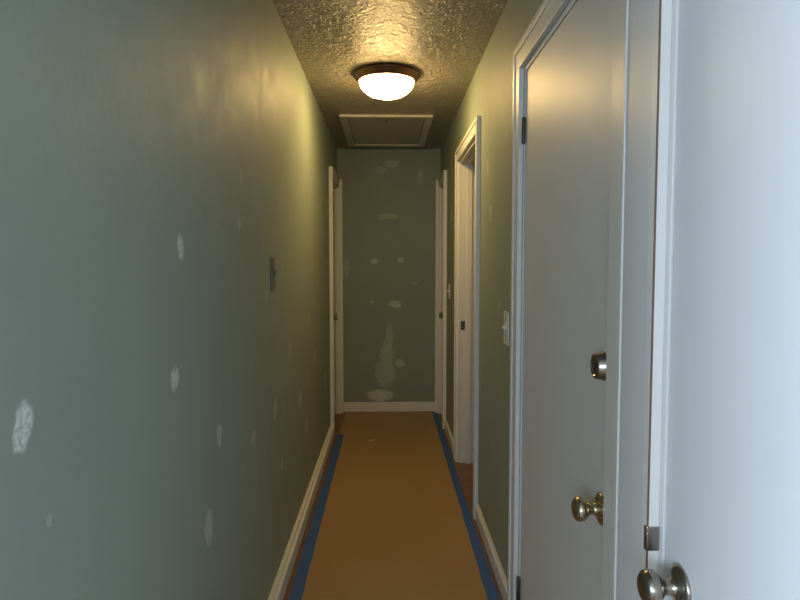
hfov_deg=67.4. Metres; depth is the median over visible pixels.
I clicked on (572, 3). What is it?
door frame
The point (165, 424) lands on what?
wall
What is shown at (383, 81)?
ceiling light
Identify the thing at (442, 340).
leaf
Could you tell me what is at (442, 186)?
door frame
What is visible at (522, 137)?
hinge
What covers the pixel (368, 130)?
attic hatch
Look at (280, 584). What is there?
baseboard
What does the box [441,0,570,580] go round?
wall
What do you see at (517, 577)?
hinge
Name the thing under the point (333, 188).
leaf
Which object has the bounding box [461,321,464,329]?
strike plate
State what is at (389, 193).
wall
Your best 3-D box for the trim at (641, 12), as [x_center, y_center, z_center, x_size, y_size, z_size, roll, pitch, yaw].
[0.454,0.086,1.144,0.019,2.440,0.119,0,3,-1]
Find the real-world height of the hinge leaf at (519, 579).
0.088 m
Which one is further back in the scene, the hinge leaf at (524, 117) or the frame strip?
the hinge leaf at (524, 117)
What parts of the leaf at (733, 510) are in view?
knob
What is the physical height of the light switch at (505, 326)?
0.135 m
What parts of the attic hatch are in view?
panel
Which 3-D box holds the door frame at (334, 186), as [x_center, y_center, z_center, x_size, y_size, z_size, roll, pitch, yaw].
[-0.629,0.035,5.164,0.120,2.075,0.610,0,3,-1]
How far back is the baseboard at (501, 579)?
2.79 m
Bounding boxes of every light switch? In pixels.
[270,257,276,289]
[447,284,449,298]
[502,311,508,345]
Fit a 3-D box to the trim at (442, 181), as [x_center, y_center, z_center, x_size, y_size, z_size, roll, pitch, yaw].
[0.366,-0.008,5.251,0.030,2.150,0.559,0,3,-1]
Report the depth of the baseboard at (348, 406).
5.62 m
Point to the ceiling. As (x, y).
(445, 41)
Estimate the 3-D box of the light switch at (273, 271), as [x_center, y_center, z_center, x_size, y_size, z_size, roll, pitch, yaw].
[-0.503,-0.107,2.408,0.021,0.130,0.075,0,3,-1]
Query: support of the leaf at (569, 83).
attached to the wall at (489, 95)
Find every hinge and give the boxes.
[516,576,519,599]
[521,117,524,143]
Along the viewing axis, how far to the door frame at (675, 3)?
1.04 m
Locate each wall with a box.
[0,0,337,599]
[337,148,440,403]
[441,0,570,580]
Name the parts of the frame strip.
bare edge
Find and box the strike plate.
[644,525,659,550]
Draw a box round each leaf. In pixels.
[333,188,335,417]
[442,340,442,369]
[518,578,520,599]
[520,0,613,599]
[524,117,525,142]
[637,0,799,599]
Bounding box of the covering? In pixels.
[301,411,487,599]
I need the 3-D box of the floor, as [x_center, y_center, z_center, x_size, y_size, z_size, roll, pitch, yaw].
[-0.326,1.345,1.369,5.800,0.100,8.790,0,3,-1]
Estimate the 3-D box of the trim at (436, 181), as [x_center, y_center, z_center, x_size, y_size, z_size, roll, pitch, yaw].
[0.350,-0.026,5.557,0.050,2.150,0.052,0,3,-1]
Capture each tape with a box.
[288,434,343,599]
[432,412,499,599]
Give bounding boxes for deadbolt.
[590,351,605,380]
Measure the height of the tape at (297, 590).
0.001 m
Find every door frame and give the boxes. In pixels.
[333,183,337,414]
[441,186,442,413]
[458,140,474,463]
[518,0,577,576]
[658,0,679,578]
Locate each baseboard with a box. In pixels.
[268,424,334,599]
[344,402,434,411]
[444,418,507,599]
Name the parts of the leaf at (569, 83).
knob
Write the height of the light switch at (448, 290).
0.118 m
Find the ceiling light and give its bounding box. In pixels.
[353,63,419,99]
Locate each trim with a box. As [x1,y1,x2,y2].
[340,179,343,412]
[435,180,437,411]
[437,170,446,428]
[616,0,653,599]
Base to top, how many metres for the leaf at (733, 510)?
2.043 m
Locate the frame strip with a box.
[640,0,671,599]
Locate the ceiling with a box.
[273,0,507,148]
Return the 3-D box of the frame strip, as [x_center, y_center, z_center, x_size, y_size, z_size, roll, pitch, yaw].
[0.454,0.091,1.070,0.023,2.439,0.027,0,3,-1]
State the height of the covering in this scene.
0.001 m
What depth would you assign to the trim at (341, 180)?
5.51 m
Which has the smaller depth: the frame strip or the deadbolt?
the frame strip
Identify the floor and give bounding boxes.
[283,411,502,599]
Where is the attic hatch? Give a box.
[339,114,432,146]
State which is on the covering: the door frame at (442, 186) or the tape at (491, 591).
the tape at (491, 591)

